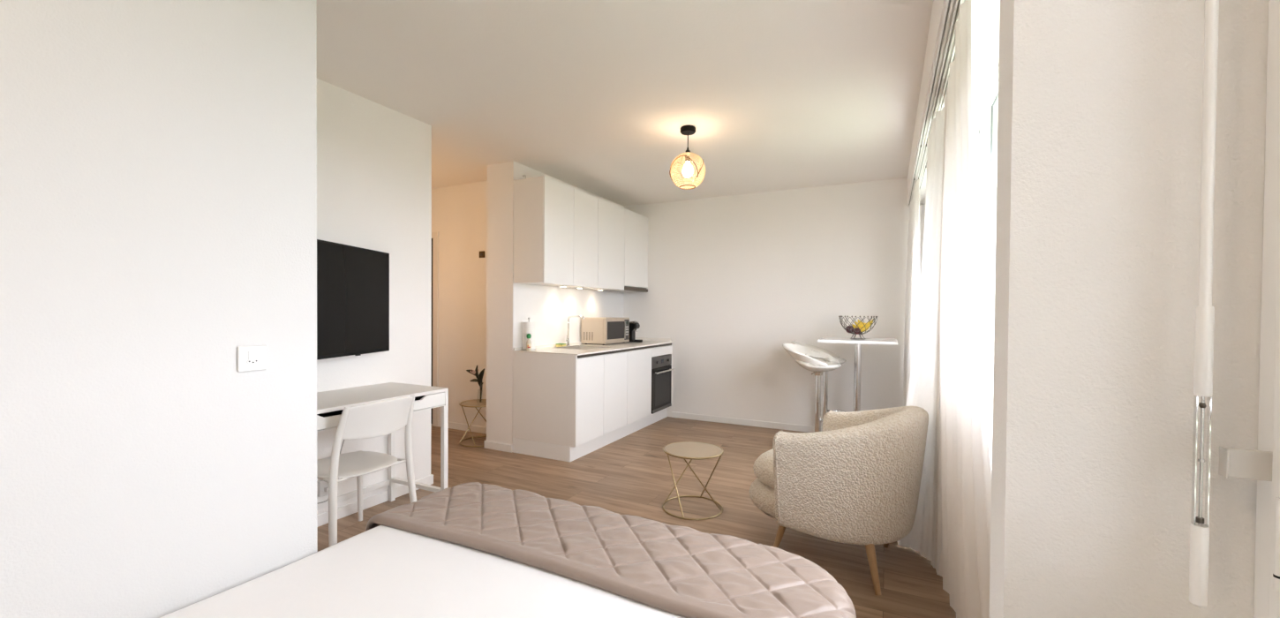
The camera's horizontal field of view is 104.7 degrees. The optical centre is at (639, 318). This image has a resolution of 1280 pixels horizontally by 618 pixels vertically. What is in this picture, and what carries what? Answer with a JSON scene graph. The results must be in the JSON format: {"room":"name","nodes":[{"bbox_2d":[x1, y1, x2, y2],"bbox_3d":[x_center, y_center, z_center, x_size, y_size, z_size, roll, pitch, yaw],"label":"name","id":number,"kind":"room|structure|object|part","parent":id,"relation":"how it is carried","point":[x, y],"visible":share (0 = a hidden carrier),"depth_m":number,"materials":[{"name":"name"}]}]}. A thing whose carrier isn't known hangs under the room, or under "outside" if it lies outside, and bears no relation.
{"room":"studio apartment","nodes":[
{"label":"studio apartment","id":0,"kind":"room"},
{"bbox_2d":[0,0,317,617],"bbox_3d":[-1.482,-0.052,0.434,0.120,2.571,2.250,1,1,27],"label":"wall","id":1,"kind":"structure","parent":0,"point":[158,158],"depth_m":1.10,"materials":[{"name":"white paint"}]},
{"bbox_2d":[237,345,266,372],"bbox_3d":[-0.994,0.101,1.268,0.010,0.065,0.065,1,1,27],"label":"wall socket","id":2,"kind":"object","parent":1,"relation":"attached to","point":[250,358],"visible":1,"depth_m":1.26,"materials":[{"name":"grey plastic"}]},
{"bbox_2d":[246,358,261,364],"bbox_3d":[-0.991,0.109,1.268,0.002,0.013,0.034,1,1,27],"label":"socket","id":3,"kind":"object","parent":2,"relation":"attached to","point":[249,361],"depth_m":1.27,"materials":[{"name":"grey plastic"}]},
{"bbox_2d":[431,180,487,427],"bbox_3d":[-2.238,-0.127,5.424,2.338,2.571,0.120,1,1,27],"label":"wall","id":4,"kind":"structure","parent":0,"point":[459,211],"depth_m":5.17,"materials":[{"name":"white paint"}]},
{"bbox_2d":[430,231,438,426],"bbox_3d":[-2.617,0.103,5.606,1.053,2.100,0.138,1,1,27],"label":"door","id":5,"kind":"structure","parent":4,"relation":"in","point":[434,411],"depth_m":5.33,"materials":[{"name":"white paint"}]},
{"bbox_2d":[437,420,486,434],"bbox_3d":[-1.710,1.133,5.098,1.046,0.068,0.012,1,1,27],"label":"baseboard","id":6,"kind":"structure","parent":4,"relation":"attached to","point":[451,425],"depth_m":5.15,"materials":[{"name":"white wood"}]},
{"bbox_2d":[479,250,484,257],"bbox_3d":[-1.611,-0.658,5.028,0.070,0.066,0.016,1,1,27],"label":"wall plate","id":7,"kind":"object","parent":4,"relation":"attached to","point":[481,253],"visible":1,"depth_m":5.02,"materials":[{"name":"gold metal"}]},
{"bbox_2d":[316,78,624,514],"bbox_3d":[-1.386,-0.103,4.140,0.336,2.571,4.703,1,1,27],"label":"wall","id":8,"kind":"structure","parent":0,"point":[374,159],"depth_m":3.31,"materials":[{"name":"white paint"}]},
{"bbox_2d":[316,480,328,496],"bbox_3d":[-1.822,0.977,2.863,0.055,0.090,0.070,1,1,27],"label":"wall socket","id":9,"kind":"object","parent":8,"relation":"attached to","point":[322,486],"visible":0.61,"depth_m":2.84,"materials":[{"name":"white plastic"}]},
{"bbox_2d":[316,439,344,504],"bbox_3d":[-1.816,0.791,2.837,0.063,0.521,0.532,1,1,27],"label":"power cable","id":10,"kind":"object","parent":9,"relation":"attached to","point":[343,440],"visible":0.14,"depth_m":2.92,"materials":[{"name":"grey plastic"}]},
{"bbox_2d":[316,239,389,359],"bbox_3d":[-1.812,-0.101,2.680,0.306,0.632,1.020,1,1,6],"label":"television","id":11,"kind":"object","parent":8,"relation":"attached to","point":[353,282],"visible":0.55,"depth_m":2.81,"materials":[{"name":"black plastic"}]},
{"bbox_2d":[317,474,433,527],"bbox_3d":[-1.865,1.163,2.832,0.012,0.068,1.648,1,1,27],"label":"baseboard","id":12,"kind":"structure","parent":8,"relation":"attached to","point":[345,510],"depth_m":3.13,"materials":[{"name":"white"}]},
{"bbox_2d":[484,440,511,452],"bbox_3d":[-1.276,1.145,4.439,0.320,0.068,0.012,1,1,27],"label":"baseboard","id":13,"kind":"object","parent":8,"relation":"attached to","point":[501,447],"visible":1,"depth_m":4.43,"materials":[{"name":"white wood"}]},
{"bbox_2d":[513,175,573,285],"bbox_3d":[-0.863,-0.766,4.469,0.334,0.908,0.440,1,1,27],"label":"upper cabinet","id":14,"kind":"object","parent":8,"relation":"attached to","point":[543,206],"visible":1,"depth_m":4.30,"materials":[{"name":"white wood"}]},
{"bbox_3d":[-0.722,-0.764,4.397,0.019,0.908,0.438,1,1,27],"label":"door","id":15,"kind":"part","parent":14,"relation":"part of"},
{"bbox_2d":[512,283,624,350],"bbox_3d":[-0.663,-0.028,5.268,0.004,0.593,2.034,1,1,27],"label":"backsplash","id":16,"kind":"structure","parent":8,"relation":"attached to","point":[550,307],"depth_m":4.93,"materials":[{"name":"white paint"}]},
{"bbox_2d":[545,188,598,287],"bbox_3d":[-0.667,-0.770,4.859,0.334,0.908,0.432,1,1,27],"label":"upper cabinet","id":17,"kind":"object","parent":8,"relation":"attached to","point":[585,205],"visible":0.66,"depth_m":4.77,"materials":[{"name":"white wood"}]},
{"bbox_3d":[-0.526,-0.768,4.788,0.019,0.908,0.428,1,1,27],"label":"door","id":18,"kind":"part","parent":17,"relation":"part of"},
{"bbox_2d":[582,197,624,290],"bbox_3d":[-0.446,-0.775,5.301,0.334,0.908,0.558,1,1,27],"label":"upper cabinet","id":19,"kind":"object","parent":8,"relation":"attached to","point":[611,215],"visible":0.63,"depth_m":5.21,"materials":[{"name":"white wood"}]},
{"bbox_3d":[-0.305,-0.773,5.231,0.019,0.908,0.554,1,1,27],"label":"door","id":20,"kind":"part","parent":19,"relation":"part of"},
{"bbox_2d":[603,286,647,292],"bbox_3d":[-0.186,-0.352,5.825,0.337,0.048,0.598,1,1,27],"label":"range hood","id":21,"kind":"object","parent":19,"relation":"attached to","point":[627,289],"visible":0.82,"depth_m":5.75,"materials":[{"name":"grey metal"}]},
{"bbox_2d":[624,208,647,287],"bbox_3d":[-0.185,-0.805,5.820,0.334,0.857,0.604,1,1,27],"label":"upper cabinet","id":22,"kind":"object","parent":8,"relation":"attached to","point":[636,229],"visible":0.48,"depth_m":5.72,"materials":[{"name":"white"}]},
{"bbox_2d":[316,0,933,206],"bbox_3d":[-1.299,-1.431,2.892,6.450,0.120,7.073,1,1,27],"label":"ceiling","id":23,"kind":"structure","parent":0,"point":[596,97],"depth_m":2.84,"materials":[{"name":"white paint"}]},
{"bbox_2d":[669,125,705,189],"bbox_3d":[0.342,-1.154,3.530,0.257,0.427,0.259,0,1,-32],"label":"pendant lamp","id":24,"kind":"object","parent":23,"relation":"hanging from","point":[688,170],"visible":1,"depth_m":3.49,"materials":[{"name":"gold"}]},
{"bbox_3d":[0.341,-1.071,3.532,0.080,0.120,0.080,1,1,27],"label":"bulb","id":25,"kind":"part","parent":24,"relation":"part of","materials":[{"name":"white glass"}]},
{"bbox_2d":[685,147,691,161],"bbox_3d":[0.342,-1.177,3.530,0.048,0.100,0.048,1,1,27],"label":"socket","id":26,"kind":"object","parent":24,"relation":"attached to","point":[688,150],"depth_m":3.52,"materials":[{"name":"black"}]},
{"bbox_3d":[0.341,-1.060,3.532,0.254,0.232,0.257,1,1,27],"label":"lamp shade","id":27,"kind":"part","parent":24,"relation":"part of","materials":[{"name":"beige wicker"}]},
{"bbox_2d":[317,416,956,617],"bbox_3d":[-1.377,1.259,2.958,6.320,0.120,7.073,1,1,27],"label":"floor","id":28,"kind":"structure","parent":0,"point":[630,475],"depth_m":3.50,"materials":[{"name":"brown wood"}]},
{"bbox_2d":[316,394,417,546],"bbox_3d":[-1.517,0.803,2.600,0.574,0.804,0.501,1,1,27],"label":"desk chair","id":29,"kind":"object","parent":28,"relation":"on","point":[374,419],"visible":0.9,"depth_m":2.48,"materials":[{"name":"white paint"}]},
{"bbox_3d":[-1.427,0.809,2.321,0.095,0.802,0.082,1,1,27],"label":"leg","id":30,"kind":"part","parent":29,"relation":"part of","materials":[{"name":"white paint"}]},
{"bbox_3d":[-1.534,0.772,2.609,0.430,0.029,0.410,1,1,27],"label":"seat","id":31,"kind":"part","parent":29,"relation":"part of","materials":[{"name":"white paint"}]},
{"bbox_3d":[-1.646,0.983,2.898,0.035,0.433,0.100,0,1,-28],"label":"leg","id":32,"kind":"part","parent":29,"relation":"part of","materials":[{"name":"white paint"}]},
{"bbox_3d":[-1.531,0.777,2.607,0.391,0.025,0.426,1,1,27],"label":"seat frame","id":33,"kind":"part","parent":29,"relation":"part of","materials":[{"name":"white paint"}]},
{"bbox_3d":[-1.305,0.498,2.491,0.105,0.187,0.379,1,1,27],"label":"backrest","id":34,"kind":"part","parent":29,"relation":"part of","materials":[{"name":"white paint"}]},
{"bbox_3d":[-1.239,0.805,2.695,0.095,0.801,0.082,1,1,27],"label":"leg","id":35,"kind":"part","parent":29,"relation":"part of","materials":[{"name":"white paint"}]},
{"bbox_2d":[316,382,448,509],"bbox_3d":[-1.622,0.812,2.728,0.523,0.777,0.940,1,1,27],"label":"desk","id":36,"kind":"object","parent":28,"relation":"on","point":[330,403],"visible":0.38,"depth_m":2.94,"materials":[{"name":"white wood"}]},
{"bbox_3d":[-1.494,0.488,2.409,0.016,0.073,0.445,1,1,27],"label":"drawer","id":37,"kind":"part","parent":36,"relation":"part of","materials":[{"name":"white wood"}]},
{"bbox_3d":[-1.841,1.073,2.840,0.016,0.035,0.880,1,1,27],"label":"rail","id":38,"kind":"part","parent":36,"relation":"part of","materials":[{"name":"white wood"}]},
{"bbox_3d":[-1.617,0.486,2.722,0.516,0.085,0.940,1,1,27],"label":"casing","id":39,"kind":"part","parent":36,"relation":"part of","materials":[{"name":"white wood"}]},
{"bbox_3d":[-1.629,0.857,3.241,0.030,0.672,0.030,1,1,27],"label":"leg","id":40,"kind":"part","parent":36,"relation":"part of","materials":[{"name":"white wood"}]},
{"bbox_3d":[-1.400,0.795,3.125,0.481,0.542,0.030,1,1,27],"label":"leg frame","id":41,"kind":"part","parent":36,"relation":"part of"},
{"bbox_3d":[-1.293,0.484,2.811,0.016,0.073,0.445,1,1,27],"label":"drawer","id":42,"kind":"part","parent":36,"relation":"part of","materials":[{"name":"white wood"}]},
{"bbox_2d":[459,399,486,446],"bbox_3d":[-1.522,0.985,4.721,0.388,0.378,0.388,0,1,-3],"label":"side table","id":43,"kind":"object","parent":28,"relation":"on","point":[461,402],"visible":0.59,"depth_m":4.66,"materials":[{"name":"gold metal"}]},
{"bbox_3d":[-1.609,0.987,4.622,0.270,0.366,0.008,1,1,42],"label":"leg","id":44,"kind":"part","parent":43,"relation":"part of","materials":[{"name":"gold metal"}]},
{"bbox_2d":[466,365,484,402],"bbox_3d":[-1.553,0.616,4.688,0.221,0.360,0.080,1,1,27],"label":"flower vase","id":45,"kind":"object","parent":43,"relation":"on","point":[479,377],"visible":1,"depth_m":4.67,"materials":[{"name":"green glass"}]},
{"bbox_3d":[-1.519,0.648,4.679,0.061,0.284,0.015,1,1,16],"label":"stem","id":46,"kind":"part","parent":45,"relation":"part of","materials":[{"name":"green"}]},
{"bbox_2d":[512,352,603,447],"bbox_3d":[-0.725,0.673,4.417,0.665,0.757,0.450,1,1,27],"label":"base cabinet","id":47,"kind":"object","parent":28,"relation":"on","point":[558,399],"visible":0.91,"depth_m":4.22,"materials":[{"name":"white"}]},
{"bbox_3d":[-0.433,0.691,4.280,0.019,0.726,0.429,1,1,27],"label":"door","id":48,"kind":"part","parent":47,"relation":"part of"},
{"bbox_2d":[512,340,673,355],"bbox_3d":[-0.360,0.280,5.116,0.682,0.014,2.040,1,1,27],"label":"countertop","id":49,"kind":"structure","parent":47,"relation":"on","point":[618,346],"depth_m":4.59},
{"bbox_2d":[526,333,531,350],"bbox_3d":[-0.977,0.203,4.341,0.042,0.150,0.045,0,1,-22],"label":"soap bottle","id":50,"kind":"object","parent":49,"relation":"on","point":[529,335],"visible":1,"depth_m":4.33,"materials":[{"name":"beige plastic"}]},
{"bbox_2d":[521,316,536,350],"bbox_3d":[-0.995,0.129,4.431,0.132,0.295,0.132,1,1,27],"label":"paper towel roll","id":51,"kind":"object","parent":49,"relation":"on","point":[528,327],"visible":0.79,"depth_m":4.39,"materials":[{"name":"white paper"}]},
{"bbox_2d":[513,341,582,350],"bbox_3d":[-0.660,0.258,5.259,0.016,0.021,2.016,1,1,27],"label":"upstand","id":52,"kind":"object","parent":49,"relation":"on","point":[579,342],"visible":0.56,"depth_m":4.76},
{"bbox_2d":[556,343,566,346],"bbox_3d":[-0.781,0.257,4.890,0.070,0.030,0.100,1,1,15],"label":"sponge","id":53,"kind":"object","parent":49,"relation":"on","point":[557,344],"visible":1,"depth_m":4.84,"materials":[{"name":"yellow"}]},
{"bbox_2d":[565,315,584,346],"bbox_3d":[-0.654,0.118,4.951,0.218,0.310,0.063,1,1,27],"label":"faucet","id":54,"kind":"object","parent":49,"relation":"on","point":[571,316],"visible":0.98,"depth_m":4.98,"materials":[{"name":"silver metal"}]},
{"bbox_2d":[552,345,614,349],"bbox_3d":[-0.554,0.348,4.800,0.424,0.152,0.504,1,1,27],"label":"sink","id":55,"kind":"object","parent":49,"relation":"in","point":[573,347],"visible":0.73,"depth_m":5.01,"materials":[{"name":"silver metal"}]},
{"bbox_2d":[580,316,629,345],"bbox_3d":[-0.367,0.126,5.442,0.323,0.283,0.525,1,1,27],"label":"microwave","id":56,"kind":"object","parent":49,"relation":"on","point":[602,330],"visible":0.99,"depth_m":5.24,"materials":[{"name":"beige metal"}]},
{"bbox_3d":[-0.252,0.122,5.385,0.030,0.273,0.524,1,1,27],"label":"door frame","id":57,"kind":"part","parent":56,"relation":"part of","materials":[{"name":"silver metal"}]},
{"bbox_3d":[-0.166,0.121,5.500,0.015,0.193,0.008,1,1,27],"label":"door handle","id":58,"kind":"part","parent":56,"relation":"part of","materials":[{"name":"silver metal"}]},
{"bbox_3d":[-0.149,0.119,5.554,0.003,0.226,0.105,1,1,27],"label":"control panel","id":59,"kind":"part","parent":56,"relation":"part of","materials":[{"name":"grey"}]},
{"bbox_2d":[577,343,671,358],"bbox_3d":[-0.083,0.303,4.989,0.032,0.023,2.015,1,1,27],"label":"channel","id":60,"kind":"object","parent":49,"relation":"attached to","point":[658,345],"visible":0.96,"depth_m":4.74,"materials":[{"name":"brown metal"}]},
{"bbox_2d":[629,320,642,342],"bbox_3d":[-0.111,0.142,5.734,0.310,0.246,0.090,1,1,27],"label":"coffee machine","id":61,"kind":"object","parent":49,"relation":"on","point":[634,326],"visible":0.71,"depth_m":5.68,"materials":[{"name":"black plastic"}]},
{"bbox_2d":[634,338,642,342],"bbox_3d":[-0.014,0.252,5.686,0.090,0.030,0.089,1,1,27],"label":"drip tray","id":62,"kind":"object","parent":61,"relation":"on","point":[637,340],"depth_m":5.65,"materials":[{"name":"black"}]},
{"bbox_2d":[635,337,671,341],"bbox_3d":[0.080,0.245,6.027,0.652,0.036,0.017,1,1,27],"label":"upstand","id":63,"kind":"object","parent":49,"relation":"on","point":[640,338],"visible":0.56,"depth_m":5.97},
{"bbox_2d":[512,407,667,462],"bbox_3d":[-0.400,1.111,5.141,0.609,0.130,2.025,1,1,27],"label":"plinth","id":64,"kind":"object","parent":28,"relation":"on","point":[520,446],"visible":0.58,"depth_m":4.33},
{"bbox_2d":[603,351,627,434],"bbox_3d":[-0.523,0.682,4.821,0.665,0.730,0.453,1,1,27],"label":"base cabinet","id":65,"kind":"object","parent":28,"relation":"on","point":[615,365],"visible":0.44,"depth_m":4.66,"materials":[{"name":"white wood"}]},
{"bbox_2d":[626,347,651,424],"bbox_3d":[-0.296,0.678,5.274,0.665,0.730,0.560,1,1,27],"label":"base cabinet","id":66,"kind":"object","parent":28,"relation":"on","point":[639,361],"visible":0.41,"depth_m":5.10,"materials":[{"name":"white wood"}]},
{"bbox_2d":[651,345,672,402],"bbox_3d":[-0.042,0.673,5.781,0.665,0.730,0.572,1,1,27],"label":"base cabinet","id":67,"kind":"object","parent":28,"relation":"on","point":[666,350],"visible":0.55,"depth_m":5.63,"materials":[{"name":"white wood"}]},
{"bbox_3d":[0.249,0.363,5.633,0.019,0.098,0.571,1,1,27],"label":"drawer","id":68,"kind":"part","parent":67,"relation":"part of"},
{"bbox_2d":[651,353,674,414],"bbox_3d":[0.053,0.723,5.728,0.554,0.612,0.532,1,1,27],"label":"oven","id":69,"kind":"object","parent":67,"relation":"in","point":[661,365],"visible":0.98,"depth_m":5.60,"materials":[{"name":"grey metal"}]},
{"bbox_3d":[0.246,0.480,5.628,0.023,0.121,0.532,1,1,27],"label":"control panel","id":70,"kind":"part","parent":69,"relation":"part of","materials":[{"name":"grey metal"}]},
{"bbox_3d":[0.255,1.015,5.630,0.002,0.034,0.532,1,1,27],"label":"trim","id":71,"kind":"part","parent":69,"relation":"part of","materials":[{"name":"grey metal"}]},
{"bbox_3d":[0.280,0.592,5.613,0.049,0.017,0.470,1,1,27],"label":"handle","id":72,"kind":"part","parent":69,"relation":"part of","materials":[{"name":"silver metal"}]},
{"bbox_2d":[662,441,723,519],"bbox_3d":[0.338,1.020,3.161,0.388,0.378,0.388,1,1,23],"label":"side table","id":73,"kind":"object","parent":28,"relation":"on","point":[667,445],"visible":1,"depth_m":3.12,"materials":[{"name":"brass-colored metal top"},{"name":"brass wire"}]},
{"bbox_3d":[0.216,1.021,3.111,0.008,0.366,0.270,0,1,-22],"label":"leg","id":74,"kind":"part","parent":73,"relation":"part of","materials":[{"name":"gold metal"}]},
{"bbox_3d":[0.288,1.019,3.283,0.270,0.366,0.008,0,1,-22],"label":"leg","id":75,"kind":"part","parent":73,"relation":"part of","materials":[{"name":"gold metal"}]},
{"bbox_3d":[0.387,1.023,3.039,0.270,0.366,0.008,0,1,-22],"label":"leg","id":76,"kind":"part","parent":73,"relation":"part of","materials":[{"name":"gold metal"}]},
{"bbox_3d":[0.460,1.022,3.210,0.008,0.366,0.270,0,1,-22],"label":"leg","id":77,"kind":"part","parent":73,"relation":"part of","materials":[{"name":"gold metal"}]},
{"bbox_2d":[782,343,841,432],"bbox_3d":[1.550,0.715,4.457,0.531,0.971,0.498,1,1,39],"label":"bar stool","id":78,"kind":"object","parent":28,"relation":"on","point":[803,356],"visible":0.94,"depth_m":4.40,"materials":[{"name":"white plastic"}]},
{"bbox_3d":[1.523,0.314,4.474,0.456,0.171,0.498,1,1,39],"label":"backrest","id":79,"kind":"part","parent":78,"relation":"part of","materials":[{"name":"white plastic"}]},
{"bbox_3d":[1.587,0.403,4.424,0.402,0.129,0.427,1,1,39],"label":"seat","id":80,"kind":"part","parent":78,"relation":"part of","materials":[{"name":"white plastic"}]},
{"bbox_2d":[791,340,846,431],"bbox_3d":[1.765,0.711,4.867,0.531,0.971,0.498,1,1,23],"label":"bar stool","id":81,"kind":"object","parent":28,"relation":"on","point":[824,410],"visible":0.23,"depth_m":4.83,"materials":[{"name":"white"}]},
{"bbox_3d":[1.734,0.310,4.876,0.456,0.171,0.498,1,1,23],"label":"backrest","id":82,"kind":"part","parent":81,"relation":"part of","materials":[{"name":"white plastic"}]},
{"bbox_3d":[1.809,0.399,4.846,0.402,0.129,0.427,1,1,23],"label":"seat","id":83,"kind":"part","parent":81,"relation":"part of","materials":[{"name":"white plastic"}]},
{"bbox_2d":[749,406,928,594],"bbox_3d":[1.010,0.821,2.599,0.872,0.808,0.796,1,1,41],"label":"armchair","id":84,"kind":"object","parent":28,"relation":"on","point":[856,480],"visible":1,"depth_m":2.25,"materials":[{"name":"beige fabric"}]},
{"bbox_3d":[0.960,0.969,2.644,0.742,0.147,0.550,1,1,41],"label":"seat","id":85,"kind":"part","parent":84,"relation":"part of","materials":[{"name":"beige fabric"}]},
{"bbox_2d":[752,448,774,489],"bbox_3d":[0.958,0.815,2.644,0.690,0.188,0.524,1,1,41],"label":"seat cushion","id":86,"kind":"object","parent":84,"relation":"on","point":[763,467],"depth_m":2.65,"materials":[{"name":"beige fabric"}]},
{"bbox_3d":[0.739,1.116,2.582,0.093,0.214,0.042,1,1,8],"label":"leg","id":87,"kind":"part","parent":84,"relation":"part of","materials":[{"name":"brown wood"}]},
{"bbox_3d":[1.058,1.123,2.236,0.042,0.216,0.101,0,1,-15],"label":"leg","id":88,"kind":"part","parent":84,"relation":"part of","materials":[{"name":"brown wood"}]},
{"bbox_2d":[817,336,897,411],"bbox_3d":[1.979,0.693,4.496,0.630,1.020,0.620,1,1,27],"label":"bar table","id":89,"kind":"object","parent":28,"relation":"on","point":[857,372],"visible":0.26,"depth_m":4.46,"materials":[{"name":"white"}]},
{"bbox_2d":[838,316,877,339],"bbox_3d":[1.952,0.076,4.425,0.318,0.211,0.321,1,1,27],"label":"fruit bowl","id":90,"kind":"object","parent":89,"relation":"on","point":[840,320],"visible":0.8,"depth_m":4.38,"materials":[{"name":"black metal"}]},
{"bbox_2d":[845,325,854,332],"bbox_3d":[1.883,0.089,4.426,0.072,0.077,0.071,1,1,27],"label":"apple","id":91,"kind":"object","parent":90,"relation":"in","point":[847,327],"visible":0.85,"depth_m":4.40,"materials":[{"name":"red food"}]},
{"bbox_2d":[853,326,860,334],"bbox_3d":[1.926,0.102,4.377,0.060,0.064,0.059,1,1,27],"label":"plum","id":92,"kind":"object","parent":90,"relation":"in","point":[856,329],"visible":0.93,"depth_m":4.36,"materials":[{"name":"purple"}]},
{"bbox_2d":[851,323,872,331],"bbox_3d":[1.972,0.073,4.383,0.165,0.085,0.041,1,1,18],"label":"banana","id":93,"kind":"object","parent":90,"relation":"in","point":[862,329],"visible":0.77,"depth_m":4.37,"materials":[{"name":"yellow food"}]},
{"bbox_2d":[854,319,873,327],"bbox_3d":[1.999,0.048,4.404,0.165,0.085,0.041,1,1,7],"label":"banana","id":94,"kind":"object","parent":90,"relation":"in","point":[855,322],"visible":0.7,"depth_m":4.39,"materials":[{"name":"yellow food"}]},
{"bbox_2d":[857,317,874,324],"bbox_3d":[2.026,0.033,4.426,0.165,0.085,0.041,0,1,-8],"label":"banana","id":95,"kind":"object","parent":90,"relation":"in","point":[861,322],"visible":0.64,"depth_m":4.41,"materials":[{"name":"yellow food"}]},
{"bbox_3d":[-0.518,0.964,0.683,1.334,0.545,1.940,1,1,27],"label":"bed","id":96,"kind":"object","parent":28,"relation":"on","visible":0},
{"bbox_2d":[159,525,687,617],"bbox_3d":[-0.521,0.859,0.674,1.401,0.392,2.025,1,1,27],"label":"bedding","id":97,"kind":"object","parent":96,"relation":"on","point":[380,571],"visible":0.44,"depth_m":1.20,"materials":[{"name":"white fabric"}]},
{"bbox_2d":[365,481,856,617],"bbox_3d":[-0.144,0.951,1.470,1.462,0.643,0.451,1,1,27],"label":"quilted bedspread","id":98,"kind":"object","parent":96,"relation":"on","point":[685,571],"visible":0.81,"depth_m":1.35,"materials":[{"name":"brown fabric"}]},
{"bbox_2d":[623,177,925,427],"bbox_3d":[1.279,-0.102,5.502,3.882,2.571,0.120,1,1,27],"label":"wall","id":99,"kind":"structure","parent":0,"point":[733,280],"depth_m":5.34,"materials":[{"name":"white paint"}]},
{"bbox_2d":[671,411,821,432],"bbox_3d":[1.597,1.155,5.282,2.725,0.068,0.012,1,1,27],"label":"baseboard","id":100,"kind":"structure","parent":99,"relation":"attached to","point":[681,415],"depth_m":5.48,"materials":[{"name":"white wood"}]},
{"bbox_2d":[906,0,1000,205],"bbox_3d":[1.258,-1.199,1.613,0.465,0.271,6.833,1,1,27],"label":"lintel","id":101,"kind":"object","parent":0,"point":[987,11],"visible":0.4,"depth_m":2.07,"materials":[{"name":"white paint"}]},
{"bbox_2d":[907,0,953,206],"bbox_3d":[1.593,-1.067,2.766,0.024,0.019,4.392,1,1,27],"label":"rail","id":102,"kind":"object","parent":101,"relation":"attached to","point":[948,6],"visible":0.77,"depth_m":2.18,"materials":[{"name":"white metal"}]},
{"bbox_2d":[911,0,963,200],"bbox_3d":[1.618,-1.067,2.753,0.024,0.019,4.392,1,1,27],"label":"rail","id":103,"kind":"object","parent":101,"relation":"attached to","point":[955,16],"visible":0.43,"depth_m":2.11,"materials":[{"name":"white metal"}]},
{"bbox_2d":[903,178,919,406],"bbox_3d":[2.235,0.065,4.070,0.086,2.269,1.283,1,1,25],"label":"sheer curtain","id":104,"kind":"object","parent":103,"relation":"hanging from","point":[913,261],"visible":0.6,"depth_m":4.06,"materials":[{"name":"fabric"}]},
{"bbox_2d":[897,85,948,576],"bbox_3d":[1.457,0.082,2.621,0.196,2.273,1.008,1,1,21],"label":"sheer curtain","id":105,"kind":"object","parent":103,"relation":"hanging from","point":[922,392],"visible":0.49,"depth_m":2.50,"materials":[{"name":"fabric"}]},
{"bbox_2d":[919,0,966,193],"bbox_3d":[1.536,-1.064,2.526,0.024,0.019,3.912,1,1,27],"label":"rail","id":106,"kind":"object","parent":101,"relation":"attached to","point":[952,56],"visible":0.35,"depth_m":2.35,"materials":[{"name":"white metal"}]},
{"bbox_2d":[934,0,993,617],"bbox_3d":[1.288,0.087,1.938,0.164,2.271,1.177,1,1,27],"label":"curtain","id":107,"kind":"object","parent":106,"relation":"hanging from","point":[966,365],"visible":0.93,"depth_m":1.73,"materials":[{"name":"fabric"}]},
{"bbox_2d":[989,0,1268,617],"bbox_3d":[0.757,0.097,0.650,0.465,2.300,0.105,1,1,27],"label":"wall pier","id":108,"kind":"object","parent":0,"point":[1101,101],"visible":1,"depth_m":0.65,"materials":[{"name":"white paint"}]},
{"bbox_3d":[1.249,0.087,1.631,0.465,2.300,6.833,1,1,27],"label":"wall","id":109,"kind":"structure","parent":0,"visible":0},
{"bbox_2d":[978,65,998,376],"bbox_3d":[1.655,-0.335,2.340,0.085,1.470,3.728,1,1,27],"label":"window","id":110,"kind":"structure","parent":109,"relation":"in","point":[988,109],"depth_m":2.23,"materials":[{"name":"white"}]},
{"bbox_3d":[1.838,-0.339,2.728,0.065,1.354,0.924,1,1,27],"label":"sash","id":111,"kind":"part","parent":110,"relation":"part of","materials":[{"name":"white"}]},
{"bbox_2d":[1189,0,1219,607],"bbox_3d":[0.661,-0.358,0.571,0.015,1.390,0.015,1,1,27],"label":"door frame","id":112,"kind":"structure","parent":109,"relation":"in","point":[1204,312],"depth_m":0.57,"materials":[{"name":"white plastic"},{"name":"clear glass"}]},
{"bbox_3d":[0.663,-0.534,0.569,0.010,1.038,0.010,1,1,27],"label":"rod","id":113,"kind":"part","parent":112,"relation":"part of","materials":[{"name":"white plastic"}]},
{"bbox_2d":[1253,0,1279,617],"bbox_3d":[0.374,-0.309,-0.209,0.093,1.470,1.767,1,1,27],"label":"door","id":114,"kind":"structure","parent":109,"relation":"in","point":[1267,568],"depth_m":0.58,"materials":[{"name":"white"}]},
{"bbox_2d":[1218,445,1272,481],"bbox_3d":[0.695,0.165,0.557,0.052,0.033,0.016,1,1,27],"label":"clip","id":115,"kind":"object","parent":114,"relation":"attached to","point":[1234,463],"visible":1,"depth_m":0.56,"materials":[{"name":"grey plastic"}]},
{"bbox_3d":[0.368,-0.309,-0.206,0.065,1.354,1.651,1,1,27],"label":"sash","id":116,"kind":"part","parent":114,"relation":"part of","materials":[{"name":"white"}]}
]}

